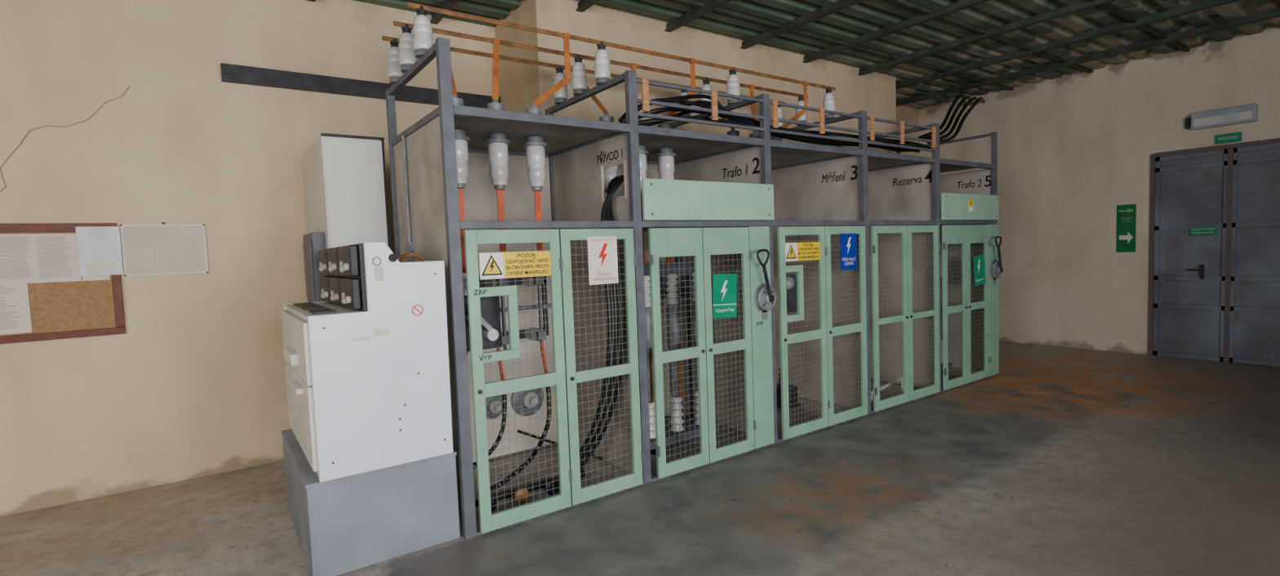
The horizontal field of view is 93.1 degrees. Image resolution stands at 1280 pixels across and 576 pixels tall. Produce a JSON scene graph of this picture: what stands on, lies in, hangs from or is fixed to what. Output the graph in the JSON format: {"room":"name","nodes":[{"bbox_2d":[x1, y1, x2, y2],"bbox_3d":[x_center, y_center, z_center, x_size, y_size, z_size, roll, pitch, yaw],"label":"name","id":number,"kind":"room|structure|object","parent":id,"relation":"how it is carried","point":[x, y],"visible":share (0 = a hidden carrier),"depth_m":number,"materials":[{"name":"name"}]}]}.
{"room":"electrical room","nodes":[
{"label":"electrical room","id":0,"kind":"room"},
{"bbox_2d":[0,0,919,515],"bbox_3d":[-0.816,-0.763,6.524,14.050,4.000,0.204,-5,4,-35],"label":"wall","id":1,"kind":"structure","parent":0,"point":[120,112],"depth_m":4.52,"materials":[{"name":"beige paint"}]},
{"bbox_2d":[0,222,126,343],"bbox_3d":[-4.181,-0.030,4.015,1.140,0.790,0.030,-5,4,-35],"label":"notice board","id":2,"kind":"object","parent":1,"relation":"attached to","point":[73,308],"visible":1,"depth_m":4.18,"materials":[{"name":"brown wood"}]},
{"bbox_2d":[0,281,31,334],"bbox_3d":[-4.251,0.141,3.961,0.380,0.340,0.002,-5,4,-35],"label":"paper notice","id":3,"kind":"object","parent":2,"relation":"attached to","point":[15,308],"visible":1,"depth_m":4.03,"materials":[{"name":"paper"}]},
{"bbox_2d":[0,233,81,283],"bbox_3d":[-4.062,-0.199,4.088,0.420,0.330,0.002,-5,4,-35],"label":"paper notice","id":4,"kind":"object","parent":2,"relation":"attached to","point":[30,258],"visible":1,"depth_m":4.09,"materials":[{"name":"paper"}]},
{"bbox_2d":[82,274,110,280],"bbox_3d":[-3.828,-0.213,4.255,0.145,0.320,0.002,-5,4,-35],"label":"paper notice","id":5,"kind":"object","parent":2,"relation":"attached to","point":[88,277],"visible":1,"depth_m":4.26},
{"bbox_2d":[75,226,123,275],"bbox_3d":[-3.796,-0.260,4.261,0.230,0.340,0.003,-5,4,-35],"label":"paper notice","id":6,"kind":"object","parent":2,"relation":"attached to","point":[99,247],"visible":1,"depth_m":4.26,"materials":[{"name":"paper"}]},
{"bbox_2d":[120,222,208,275],"bbox_3d":[-3.512,-0.293,4.489,0.490,0.388,0.020,-5,4,-35],"label":"chart","id":7,"kind":"object","parent":1,"relation":"attached to","point":[147,249],"visible":1,"depth_m":4.48,"materials":[{"name":"white paper"}]},
{"bbox_2d":[220,62,500,108],"bbox_3d":[-2.285,-1.721,5.283,2.250,0.130,0.070,-5,4,-35],"label":"wall rail","id":8,"kind":"object","parent":1,"relation":"attached to","point":[233,73],"visible":0.83,"depth_m":5.06,"materials":[{"name":"metal"}]},
{"bbox_2d":[430,0,459,24],"bbox_3d":[1.098,-2.321,1.353,0.068,0.074,10.360,-5,4,-35],"label":"ceiling beam","id":9,"kind":"structure","parent":1,"relation":"attached to","point":[448,5],"depth_m":5.30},
{"bbox_2d":[895,0,1239,89],"bbox_3d":[6.186,-2.728,4.961,0.068,0.074,10.360,-5,4,-35],"label":"ceiling beam","id":10,"kind":"structure","parent":1,"relation":"attached to","point":[1206,4],"depth_m":6.78,"materials":[{"name":"metal"}]},
{"bbox_2d":[0,340,1279,575],"bbox_3d":[2.262,1.424,2.430,14.050,0.100,10.560,-5,4,-35],"label":"floor","id":11,"kind":"structure","parent":0,"point":[1061,460],"depth_m":3.84,"materials":[{"name":"concrete"}]},
{"bbox_2d":[302,133,390,302],"bbox_3d":[-2.296,0.160,4.718,0.495,2.485,1.040,-5,4,-35],"label":"tall cabinet","id":12,"kind":"object","parent":11,"relation":"on","point":[344,175],"visible":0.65,"depth_m":4.29,"materials":[{"name":"white metal"}]},
{"bbox_2d":[280,428,460,575],"bbox_3d":[-1.703,1.189,3.751,0.760,0.505,1.250,-5,4,-35],"label":"plinth","id":13,"kind":"object","parent":11,"relation":"on","point":[351,522],"visible":0.73,"depth_m":3.24,"materials":[{"name":"metal"}]},
{"bbox_2d":[280,241,453,481],"bbox_3d":[-1.708,0.343,3.649,0.735,1.194,1.214,-5,4,-35],"label":"cabinet","id":14,"kind":"object","parent":13,"relation":"on","point":[367,371],"visible":1,"depth_m":3.18,"materials":[{"name":"white metal"}]},
{"bbox_2d":[385,37,644,538],"bbox_3d":[-0.879,-0.020,4.214,1.254,2.800,1.280,-5,4,-35],"label":"switchgear cubicle","id":15,"kind":"object","parent":11,"relation":"on","point":[427,224],"visible":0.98,"depth_m":3.77,"materials":[{"name":"grey paint"}]},
{"bbox_2d":[386,38,404,84],"bbox_3d":[-1.654,-1.536,4.111,0.116,0.295,0.116,-5,4,-35],"label":"post insulator","id":16,"kind":"object","parent":15,"relation":"on","point":[393,68],"visible":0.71,"depth_m":4.07,"materials":[{"name":"ceramic"}]},
{"bbox_2d":[382,35,785,128],"bbox_3d":[0.016,-1.588,5.058,3.980,0.452,0.413,-5,4,-35],"label":"busbar","id":17,"kind":"object","parent":16,"relation":"on","point":[594,98],"visible":0.44,"depth_m":4.63},
{"bbox_2d":[398,23,417,72],"bbox_3d":[-1.480,-1.528,3.867,0.116,0.295,0.116,-5,4,-35],"label":"post insulator","id":18,"kind":"object","parent":15,"relation":"on","point":[406,55],"visible":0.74,"depth_m":3.83,"materials":[{"name":"ceramic"}]},
{"bbox_2d":[392,21,808,130],"bbox_3d":[0.103,-1.585,4.936,3.980,0.450,0.114,-5,4,-35],"label":"busbar","id":19,"kind":"object","parent":18,"relation":"on","point":[495,42],"visible":0.86,"depth_m":4.39},
{"bbox_2d":[412,5,433,58],"bbox_3d":[-1.289,-1.519,3.598,0.116,0.295,0.116,-5,4,-35],"label":"post insulator","id":20,"kind":"object","parent":15,"relation":"on","point":[423,39],"visible":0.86,"depth_m":3.56,"materials":[{"name":"ceramic"}]},
{"bbox_2d":[407,2,835,128],"bbox_3d":[0.204,-1.574,4.795,3.980,0.463,0.243,-5,4,-35],"label":"busbar","id":21,"kind":"object","parent":20,"relation":"on","point":[566,36],"visible":0.84,"depth_m":4.25},
{"bbox_2d":[453,94,470,188],"bbox_3d":[-1.197,-0.953,3.965,0.170,0.605,0.170,-5,4,-35],"label":"insulator","id":22,"kind":"object","parent":15,"relation":"on","point":[461,140],"visible":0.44,"depth_m":3.93,"materials":[{"name":"ceramic"}]},
{"bbox_2d":[457,188,466,273],"bbox_3d":[-1.170,-0.375,3.993,0.053,0.556,0.030,-5,4,-35],"label":"strip","id":23,"kind":"object","parent":22,"relation":"hanging from","point":[460,194],"visible":0.43,"depth_m":4.00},
{"bbox_2d":[463,295,502,351],"bbox_3d":[-1.104,0.197,3.825,0.260,0.330,0.700,-5,4,-35],"label":"mechanism","id":24,"kind":"object","parent":15,"relation":"attached to","point":[490,305],"visible":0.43,"depth_m":3.63,"materials":[{"name":"metal"}]},
{"bbox_2d":[472,393,506,468],"bbox_3d":[-0.994,0.927,4.007,0.066,0.470,0.386,0,4,29],"label":"power cable","id":25,"kind":"object","parent":15,"relation":"in","point":[492,448],"visible":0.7,"depth_m":4.09,"materials":[{"name":"rubber"}]},
{"bbox_2d":[485,394,502,418],"bbox_3d":[-1.125,0.921,4.715,0.210,0.210,0.140,-5,4,-35],"label":"flange","id":26,"kind":"object","parent":15,"relation":"attached to","point":[496,398],"visible":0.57,"depth_m":4.72,"materials":[{"name":"metal"}]},
{"bbox_2d":[484,99,510,190],"bbox_3d":[-0.969,-0.971,4.127,0.170,0.605,0.170,-5,4,-35],"label":"insulator","id":27,"kind":"object","parent":15,"relation":"in","point":[497,144],"visible":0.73,"depth_m":4.08,"materials":[{"name":"ceramic"}]},
{"bbox_2d":[496,189,506,252],"bbox_3d":[-0.942,-0.393,4.154,0.053,0.556,0.030,-5,4,-35],"label":"strip","id":28,"kind":"object","parent":27,"relation":"hanging from","point":[500,193],"visible":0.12,"depth_m":4.15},
{"bbox_2d":[462,275,551,354],"bbox_3d":[-1.003,0.170,4.303,0.880,0.520,0.215,-5,4,-35],"label":"switch","id":29,"kind":"object","parent":15,"relation":"in","point":[527,281],"visible":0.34,"depth_m":4.39,"materials":[{"name":"metal"}]},
{"bbox_2d":[496,347,504,379],"bbox_3d":[-0.959,0.547,4.179,0.024,0.266,0.092,-5,4,-35],"label":"power cable","id":30,"kind":"object","parent":29,"relation":"attached to","point":[500,367],"visible":0.51,"depth_m":4.17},
{"bbox_2d":[539,342,547,373],"bbox_3d":[-0.690,0.525,4.370,0.024,0.266,0.092,-5,4,-35],"label":"power cable","id":31,"kind":"object","parent":29,"relation":"attached to","point":[543,355],"visible":0.68,"depth_m":4.37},
{"bbox_2d":[479,250,551,279],"bbox_3d":[-0.723,-0.136,3.548,0.445,0.150,0.006,-5,4,-35],"label":"warning sign","id":32,"kind":"object","parent":15,"relation":"attached to","point":[536,263],"visible":1,"depth_m":3.54,"materials":[{"name":"yellow"}]},
{"bbox_2d":[511,387,543,415],"bbox_3d":[-0.880,0.902,4.888,0.280,0.280,0.140,-5,4,-35],"label":"flange","id":33,"kind":"object","parent":15,"relation":"attached to","point":[533,399],"visible":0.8,"depth_m":4.88,"materials":[{"name":"metal"}]},
{"bbox_2d":[453,115,613,154],"bbox_3d":[-0.913,-1.054,4.184,1.208,0.012,1.134,-5,4,-35],"label":"shelf","id":34,"kind":"object","parent":15,"relation":"attached to","point":[557,138],"depth_m":4.15,"materials":[{"name":"metal"}]},
{"bbox_2d":[523,103,546,191],"bbox_3d":[-0.741,-0.990,4.288,0.170,0.605,0.170,-5,4,-35],"label":"insulator","id":35,"kind":"object","parent":15,"relation":"on","point":[535,146],"visible":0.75,"depth_m":4.24,"materials":[{"name":"ceramic"}]},
{"bbox_2d":[533,191,542,250],"bbox_3d":[-0.714,-0.411,4.316,0.053,0.556,0.030,-5,4,-35],"label":"strip","id":36,"kind":"object","parent":35,"relation":"hanging from","point":[536,193],"visible":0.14,"depth_m":4.31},
{"bbox_2d":[586,235,618,284],"bbox_3d":[-0.237,-0.178,3.894,0.220,0.305,0.004,-5,4,-35],"label":"warning sign","id":37,"kind":"object","parent":15,"relation":"attached to","point":[602,250],"visible":1,"depth_m":3.89,"materials":[{"name":"plastic"}]},
{"bbox_2d":[475,429,603,511],"bbox_3d":[-0.703,1.234,4.174,0.637,0.289,0.981,-1,4,14],"label":"bar","id":38,"kind":"object","parent":11,"relation":"on","point":[516,495],"visible":0.48,"depth_m":4.01,"materials":[{"name":"black metal"}]},
{"bbox_2d":[476,386,551,496],"bbox_3d":[-0.811,0.988,4.067,0.088,0.614,0.710,0,4,33],"label":"power cable","id":39,"kind":"object","parent":38,"relation":"attached to","point":[514,473],"visible":0.66,"depth_m":4.15,"materials":[{"name":"rubber"}]},
{"bbox_2d":[579,174,622,463],"bbox_3d":[-0.279,0.267,4.372,0.450,2.142,0.297,0,4,29],"label":"power cable","id":40,"kind":"object","parent":11,"relation":"on","point":[607,212],"visible":0.53,"depth_m":4.20,"materials":[{"name":"rubber"}]},
{"bbox_2d":[579,175,624,456],"bbox_3d":[-0.314,0.270,4.348,0.460,2.142,0.320,0,4,29],"label":"power cable","id":41,"kind":"object","parent":11,"relation":"on","point":[621,180],"visible":0.59,"depth_m":4.17,"materials":[{"name":"rubber"}]},
{"bbox_2d":[580,175,625,469],"bbox_3d":[-0.240,0.264,4.393,0.450,2.142,0.274,0,4,28],"label":"power cable","id":42,"kind":"object","parent":11,"relation":"on","point":[595,445],"visible":0.62,"depth_m":4.21,"materials":[{"name":"rubber"}]},
{"bbox_2d":[545,70,774,483],"bbox_3d":[0.177,-0.104,4.963,1.341,2.800,1.280,-5,4,-35],"label":"switchgear cubicle","id":43,"kind":"object","parent":11,"relation":"on","point":[576,172],"visible":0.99,"depth_m":4.47,"materials":[{"name":"grey paint"}]},
{"bbox_2d":[553,65,568,104],"bbox_3d":[-0.636,-1.618,4.834,0.116,0.295,0.116,-5,4,-35],"label":"post insulator","id":44,"kind":"object","parent":43,"relation":"on","point":[562,95],"visible":0.76,"depth_m":4.79,"materials":[{"name":"ceramic"}]},
{"bbox_2d":[571,54,586,95],"bbox_3d":[-0.462,-1.609,4.589,0.116,0.295,0.116,-5,4,-35],"label":"post insulator","id":45,"kind":"object","parent":43,"relation":"on","point":[579,80],"visible":0.97,"depth_m":4.55,"materials":[{"name":"ceramic"}]},
{"bbox_2d":[594,41,610,85],"bbox_3d":[-0.270,-1.601,4.321,0.116,0.295,0.116,-5,4,-35],"label":"post insulator","id":46,"kind":"object","parent":43,"relation":"on","point":[602,61],"visible":0.98,"depth_m":4.28,"materials":[{"name":"ceramic"}]},
{"bbox_2d":[599,112,617,193],"bbox_3d":[-0.245,-1.029,4.640,0.170,0.605,0.170,-5,4,-35],"label":"insulator","id":47,"kind":"object","parent":43,"relation":"on","point":[610,173],"visible":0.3,"depth_m":4.59,"materials":[{"name":"ceramic"}]},
{"bbox_2d":[638,119,648,194],"bbox_3d":[-0.017,-1.047,4.802,0.170,0.605,0.170,-5,4,-35],"label":"insulator","id":48,"kind":"object","parent":43,"relation":"on","point":[642,153],"visible":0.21,"depth_m":4.75,"materials":[{"name":"ceramic"}]},
{"bbox_2d":[640,194,645,263],"bbox_3d":[0.010,-0.469,4.830,0.053,0.556,0.030,-5,4,-35],"label":"strip","id":49,"kind":"object","parent":48,"relation":"hanging from","point":[644,258],"visible":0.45,"depth_m":4.84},
{"bbox_2d":[655,121,675,179],"bbox_3d":[0.211,-1.066,4.964,0.170,0.605,0.170,-5,4,-35],"label":"insulator","id":50,"kind":"object","parent":43,"relation":"in","point":[665,156],"visible":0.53,"depth_m":4.91,"materials":[{"name":"ceramic"}]},
{"bbox_2d":[665,226,672,262],"bbox_3d":[0.238,-0.487,4.991,0.053,0.556,0.030,-5,4,-35],"label":"strip","id":51,"kind":"object","parent":50,"relation":"hanging from","point":[670,258],"visible":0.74,"depth_m":5.00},
{"bbox_2d":[638,134,745,161],"bbox_3d":[0.119,-1.136,4.917,1.242,0.012,1.134,-5,4,-35],"label":"shelf","id":52,"kind":"object","parent":43,"relation":"attached to","point":[684,148],"depth_m":4.89,"materials":[{"name":"metal"}]},
{"bbox_2d":[712,262,736,318],"bbox_3d":[0.632,0.019,4.519,0.253,0.412,0.004,-5,4,-35],"label":"warning sign","id":53,"kind":"object","parent":43,"relation":"attached to","point":[724,285],"visible":1,"depth_m":4.52,"materials":[{"name":"green"}]},
{"bbox_2d":[621,106,900,143],"bbox_3d":[1.463,-1.347,5.343,3.832,0.163,0.181,-5,4,-35],"label":"power cable","id":54,"kind":"object","parent":43,"relation":"on","point":[667,108],"visible":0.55,"depth_m":4.85,"materials":[{"name":"rubber"}]},
{"bbox_2d":[754,248,776,319],"bbox_3d":[0.985,-0.026,4.714,0.273,0.554,0.098,-5,4,-35],"label":"handle","id":55,"kind":"object","parent":43,"relation":"attached to","point":[765,295],"visible":1,"depth_m":4.71,"materials":[{"name":"metal"}]},
{"bbox_2d":[619,106,919,152],"bbox_3d":[1.428,-1.385,5.438,3.773,0.210,0.178,-5,4,-35],"label":"power cable","id":56,"kind":"object","parent":43,"relation":"on","point":[681,113],"visible":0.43,"depth_m":5.46,"materials":[{"name":"rubber"}]},
{"bbox_2d":[619,97,924,145],"bbox_3d":[1.443,-1.392,5.389,3.804,0.208,0.181,-5,4,-35],"label":"power cable","id":57,"kind":"object","parent":43,"relation":"on","point":[661,100],"visible":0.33,"depth_m":4.59,"materials":[{"name":"rubber"}]},
{"bbox_2d":[638,115,931,148],"bbox_3d":[1.481,-1.302,5.296,3.860,0.121,0.182,-5,4,-35],"label":"power cable","id":58,"kind":"object","parent":43,"relation":"on","point":[705,118],"visible":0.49,"depth_m":4.72,"materials":[{"name":"rubber"}]},
{"bbox_2d":[643,261,718,454],"bbox_3d":[0.226,0.541,5.028,0.750,1.500,0.400,-5,4,-35],"label":"circuit breaker","id":59,"kind":"object","parent":11,"relation":"on","point":[674,273],"visible":0.59,"depth_m":4.93,"materials":[{"name":"grey paint"}]},
{"bbox_2d":[670,93,869,444],"bbox_3d":[1.203,-0.186,5.690,1.289,2.800,1.280,-5,4,-35],"label":"switchgear cubicle","id":60,"kind":"object","parent":11,"relation":"on","point":[752,164],"visible":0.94,"depth_m":5.22,"materials":[{"name":"grey paint"}]},
{"bbox_2d":[678,85,691,115],"bbox_3d":[0.411,-1.701,5.576,0.116,0.295,0.116,-5,4,-35],"label":"post insulator","id":61,"kind":"object","parent":60,"relation":"on","point":[683,92],"visible":0.27,"depth_m":5.54,"materials":[{"name":"ceramic"}]},
{"bbox_2d":[700,77,711,101],"bbox_3d":[0.585,-1.693,5.332,0.116,0.295,0.116,-5,4,-35],"label":"post insulator","id":62,"kind":"object","parent":60,"relation":"on","point":[706,86],"visible":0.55,"depth_m":5.29,"materials":[{"name":"ceramic"}]},
{"bbox_2d":[617,93,842,137],"bbox_3d":[1.390,-1.488,5.529,3.716,0.267,0.177,-5,4,-35],"label":"power cable","id":63,"kind":"object","parent":60,"relation":"on","point":[697,95],"visible":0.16,"depth_m":4.76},
{"bbox_2d":[726,128,739,136],"bbox_3d":[0.831,-1.308,5.396,0.110,0.220,0.110,-5,4,-35],"label":"insulator","id":64,"kind":"object","parent":60,"relation":"on","point":[732,132],"visible":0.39,"depth_m":5.35,"materials":[{"name":"ceramic"}]},
{"bbox_2d":[726,67,740,104],"bbox_3d":[0.777,-1.684,5.063,0.116,0.295,0.116,-5,4,-35],"label":"post insulator","id":65,"kind":"object","parent":60,"relation":"on","point":[732,84],"visible":0.94,"depth_m":5.02,"materials":[{"name":"ceramic"}]},
{"bbox_2d":[749,130,759,137],"bbox_3d":[1.059,-1.326,5.558,0.110,0.220,0.110,-5,4,-35],"label":"insulator","id":66,"kind":"object","parent":60,"relation":"on","point":[755,135],"visible":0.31,"depth_m":5.51,"materials":[{"name":"ceramic"}]},
{"bbox_2d":[618,100,910,151],"bbox_3d":[1.409,-1.438,5.483,3.746,0.236,0.176,-5,4,-35],"label":"power cable","id":67,"kind":"object","parent":60,"relation":"on","point":[699,101],"visible":0.19,"depth_m":4.88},
{"bbox_2d":[770,136,782,140],"bbox_3d":[1.287,-1.344,5.720,0.110,0.220,0.110,-5,4,-35],"label":"insulator","id":68,"kind":"object","parent":60,"relation":"on","point":[775,138],"visible":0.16,"depth_m":5.67,"materials":[{"name":"ceramic"}]},
{"bbox_2d":[785,274,796,312],"bbox_3d":[1.240,0.051,4.972,0.180,0.310,0.080,-5,4,-35],"label":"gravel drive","id":69,"kind":"object","parent":60,"relation":"attached to","point":[791,281],"visible":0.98,"depth_m":5.00,"materials":[{"name":"metal"}]},
{"bbox_2d":[784,241,820,261],"bbox_3d":[1.351,-0.302,5.019,0.440,0.150,0.006,-5,4,-35],"label":"warning sign","id":70,"kind":"object","parent":60,"relation":"attached to","point":[807,251],"visible":1,"depth_m":5.01,"materials":[{"name":"yellow"}]},
{"bbox_2d":[770,147,844,168],"bbox_3d":[1.168,-1.220,5.660,1.245,0.012,1.134,-5,4,-35],"label":"shelf","id":71,"kind":"object","parent":60,"relation":"attached to","point":[779,157],"depth_m":5.67,"materials":[{"name":"metal"}]},
{"bbox_2d":[840,233,857,270],"bbox_3d":[1.850,-0.322,5.374,0.235,0.320,0.004,-5,4,-35],"label":"warning sign","id":72,"kind":"object","parent":60,"relation":"attached to","point":[848,242],"visible":1,"depth_m":5.37,"materials":[{"name":"plastic"}]},
{"bbox_2d":[776,366,800,408],"bbox_3d":[1.441,0.964,6.091,0.240,0.440,0.240,-5,4,-35],"label":"transformer","id":73,"kind":"object","parent":11,"relation":"on","point":[794,389],"visible":0.22,"depth_m":6.03,"materials":[{"name":"metal"}]},
{"bbox_2d":[770,110,941,414],"bbox_3d":[2.236,-0.269,6.423,1.251,2.800,1.280,-5,4,-35],"label":"switchgear cubicle","id":74,"kind":"object","parent":11,"relation":"on","point":[834,188],"visible":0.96,"depth_m":5.94,"materials":[{"name":"grey paint"}]},
{"bbox_2d":[777,101,784,127],"bbox_3d":[1.439,-1.784,6.304,0.116,0.295,0.116,-5,4,-35],"label":"post insulator","id":75,"kind":"object","parent":74,"relation":"on","point":[780,114],"visible":0.3,"depth_m":6.25,"materials":[{"name":"ceramic"}]},
{"bbox_2d":[795,94,807,125],"bbox_3d":[1.613,-1.775,6.060,0.116,0.295,0.116,-5,4,-35],"label":"post insulator","id":76,"kind":"object","parent":74,"relation":"on","point":[803,117],"visible":0.58,"depth_m":6.02,"materials":[{"name":"ceramic"}]},
{"bbox_2d":[822,86,835,119],"bbox_3d":[1.804,-1.766,5.791,0.116,0.295,0.116,-5,4,-35],"label":"post insulator","id":77,"kind":"object","parent":74,"relation":"on","point":[828,101],"visible":0.92,"depth_m":5.75,"materials":[{"name":"ceramic"}]},
{"bbox_2d":[867,156,917,169],"bbox_3d":[2.201,-1.302,6.393,1.207,0.012,1.134,-5,4,-35],"label":"shelf","id":78,"kind":"object","parent":74,"relation":"attached to","point":[873,162],"depth_m":6.37,"materials":[{"name":"metal"}]},
{"bbox_2d":[871,376,902,407],"bbox_3d":[2.533,1.057,6.208,0.036,0.158,0.918,1,5,43],"label":"rod","id":79,"kind":"object","parent":11,"relation":"on","point":[899,379],"visible":0.52,"depth_m":6.23,"materials":[{"name":"metal"}]},
{"bbox_2d":[835,123,999,392],"bbox_3d":[3.283,-0.363,7.165,1.322,2.820,1.280,-5,4,-35],"label":"switchgear cubicle","id":80,"kind":"object","parent":11,"relation":"on","point":[916,191],"visible":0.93,"depth_m":6.73,"materials":[{"name":"grey paint"}]},
{"bbox_2d":[939,164,975,173],"bbox_3d":[3.226,-1.384,7.119,1.222,0.012,1.134,-5,4,-35],"label":"shelf","id":81,"kind":"object","parent":80,"relation":"attached to","point":[943,168],"depth_m":7.11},
{"bbox_2d":[968,199,973,211],"bbox_3d":[3.605,-0.898,6.607,0.100,0.130,0.004,-5,4,-35],"label":"warning sticker","id":82,"kind":"object","parent":80,"relation":"attached to","point":[970,201],"visible":1,"depth_m":6.60,"materials":[{"name":"yellow"}]},
{"bbox_2d":[973,253,985,285],"bbox_3d":[3.773,-0.200,6.742,0.272,0.352,0.004,-5,4,-35],"label":"warning sign","id":83,"kind":"object","parent":80,"relation":"attached to","point":[978,260],"visible":1,"depth_m":6.74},
{"bbox_2d":[989,235,1003,284],"bbox_3d":[4.077,-0.313,6.905,0.273,0.554,0.098,-5,4,-35],"label":"handle","id":84,"kind":"object","parent":80,"relation":"attached to","point":[996,268],"visible":1,"depth_m":6.89,"materials":[{"name":"metal"}]},
{"bbox_2d":[940,256,951,373],"bbox_3d":[3.320,0.294,7.221,0.750,1.500,0.400,-5,4,-35],"label":"circuit breaker","id":85,"kind":"object","parent":11,"relation":"on","point":[940,256],"visible":0.05,"depth_m":7.24,"materials":[{"name":"grey paint"}]},
{"bbox_2d":[495,0,896,153],"bbox_3d":[1.110,-0.826,7.214,5.390,3.900,0.910,-5,4,-35],"label":"wall","id":86,"kind":"structure","parent":0,"point":[520,84],"depth_m":5.98,"materials":[{"name":"paint"}]},
{"bbox_2d":[575,0,599,12],"bbox_3d":[2.192,-2.375,1.572,0.068,0.074,9.450,-5,4,-35],"label":"ceiling beam","id":87,"kind":"structure","parent":86,"relation":"attached to","point":[583,5],"depth_m":5.32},
{"bbox_2d":[664,0,733,32],"bbox_3d":[3.006,-2.440,2.149,0.068,0.074,9.450,-5,4,-35],"label":"ceiling beam","id":88,"kind":"structure","parent":86,"relation":"attached to","point":[711,5],"depth_m":5.65,"materials":[{"name":"metal"}]},
{"bbox_2d":[740,0,865,48],"bbox_3d":[3.853,-2.507,2.749,0.068,0.074,9.450,-5,4,-35],"label":"ceiling beam","id":89,"kind":"structure","parent":86,"relation":"attached to","point":[840,5],"depth_m":5.93,"materials":[{"name":"metal"}]},
{"bbox_2d":[802,0,990,62],"bbox_3d":[4.683,-2.574,3.338,0.068,0.074,9.450,-5,4,-35],"label":"ceiling beam","id":90,"kind":"structure","parent":86,"relation":"attached to","point":[961,5],"depth_m":6.22,"materials":[{"name":"metal"}]},
{"bbox_2d":[857,0,1116,75],"bbox_3d":[5.562,-2.644,3.961,0.068,0.074,9.450,-5,4,-35],"label":"ceiling beam","id":91,"kind":"structure","parent":86,"relation":"attached to","point":[1086,4],"depth_m":6.48,"materials":[{"name":"metal"}]},
{"bbox_2d":[352,0,1279,108],"bbox_3d":[2.061,-2.461,2.102,14.050,0.045,10.470,-5,4,-35],"label":"ceiling","id":92,"kind":"structure","parent":0,"point":[867,16],"depth_m":6.42,"materials":[{"name":"metal"}]},
{"bbox_2d":[919,25,1279,354],"bbox_3d":[7.881,-1.069,6.222,0.200,4.000,10.360,-5,4,-35],"label":"wall","id":93,"kind":"structure","parent":0,"point":[1073,148],"depth_m":8.37,"materials":[{"name":"paint"}]},
{"bbox_2d":[671,0,1013,90],"bbox_3d":[-0.062,-2.524,5.089,13.850,0.030,0.040,-5,4,-35],"label":"ceiling beam","id":94,"kind":"structure","parent":93,"relation":"attached to","point":[691,2],"depth_m":6.50,"materials":[{"name":"metal"}]},
{"bbox_2d":[917,94,965,138],"bbox_3d":[4.126,-2.251,7.997,0.191,1.080,3.998,0,4,34],"label":"power cable","id":95,"kind":"object","parent":93,"relation":"attached to","point":[962,96],"visible":0.77,"depth_m":7.08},
{"bbox_2d":[923,96,972,142],"bbox_3d":[4.164,-2.228,7.940,0.176,1.100,3.980,0,4,35],"label":"power cable","id":96,"kind":"object","parent":93,"relation":"attached to","point":[968,98],"visible":0.84,"depth_m":7.08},
{"bbox_2d":[927,97,978,143],"bbox_3d":[4.202,-2.210,7.884,0.162,1.128,3.963,0,4,36],"label":"power cable","id":97,"kind":"object","parent":93,"relation":"attached to","point":[951,131],"visible":0.77,"depth_m":7.04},
{"bbox_2d":[939,97,985,144],"bbox_3d":[4.240,-2.193,7.827,0.148,1.158,3.947,0,4,36],"label":"power cable","id":98,"kind":"object","parent":93,"relation":"attached to","point":[979,99],"visible":0.95,"depth_m":7.04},
{"bbox_2d":[887,0,1093,73],"bbox_3d":[0.518,-2.497,4.274,13.850,0.030,0.040,-5,4,-35],"label":"ceiling beam","id":99,"kind":"structure","parent":93,"relation":"attached to","point":[903,2],"depth_m":6.43,"materials":[{"name":"metal"}]},
{"bbox_2d":[896,8,1279,106],"bbox_3d":[7.000,-2.793,5.538,0.068,0.074,10.360,-5,4,-35],"label":"trim","id":100,"kind":"structure","parent":93,"relation":"attached to","point":[1275,13],"depth_m":7.36,"materials":[{"name":"metal"}]},
{"bbox_2d":[1115,204,1136,252],"bbox_3d":[6.468,-0.792,8.069,0.004,0.630,0.210,-5,4,-35],"label":"direction sign","id":101,"kind":"object","parent":93,"relation":"attached to","point":[1126,214],"visible":1,"depth_m":8.07,"materials":[{"name":"plastic"}]},
{"bbox_2d":[1089,0,1190,52],"bbox_3d":[1.097,-2.470,3.460,13.850,0.030,0.040,-5,4,-35],"label":"ceiling beam","id":102,"kind":"structure","parent":93,"relation":"attached to","point":[1108,6],"depth_m":6.50,"materials":[{"name":"metal"}]},
{"bbox_2d":[1152,148,1227,361],"bbox_3d":[6.857,-0.390,7.570,0.120,2.560,0.695,-5,4,-35],"label":"door","id":103,"kind":"structure","parent":93,"relation":"in","point":[1191,188],"depth_m":7.59,"materials":[{"name":"metal"}]},
{"bbox_2d":[1189,225,1217,235],"bbox_3d":[6.917,-0.701,7.446,0.003,0.110,0.250,-5,4,-35],"label":"exit sign","id":104,"kind":"object","parent":103,"relation":"attached to","point":[1197,230],"visible":1,"depth_m":7.44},
{"bbox_2d":[1147,137,1279,361],"bbox_3d":[7.090,-0.407,7.291,0.100,2.610,1.510,-5,4,-35],"label":"door frame","id":105,"kind":"structure","parent":93,"relation":"attached to","point":[1230,147],"depth_m":7.33,"materials":[{"name":"metal"}]},
{"bbox_2d":[1185,103,1257,129],"bbox_3d":[6.907,-2.025,7.223,0.106,0.200,0.630,-5,4,-35],"label":"emergency light","id":106,"kind":"object","parent":93,"relation":"attached to","point":[1245,113],"visible":1,"depth_m":7.17,"materials":[{"name":"plastic"}]},
{"bbox_2d":[1214,131,1241,144],"bbox_3d":[6.982,-1.776,7.199,0.003,0.110,0.230,-5,4,-35],"label":"exit sign","id":107,"kind":"object","parent":93,"relation":"attached to","point":[1236,136],"visible":1,"depth_m":7.20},
{"bbox_2d":[1229,142,1279,366],"bbox_3d":[7.298,-0.372,7.001,0.060,2.560,0.705,-5,4,-35],"label":"door","id":108,"kind":"structure","parent":93,"relation":"in","point":[1255,291],"depth_m":7.11,"materials":[{"name":"metal"}]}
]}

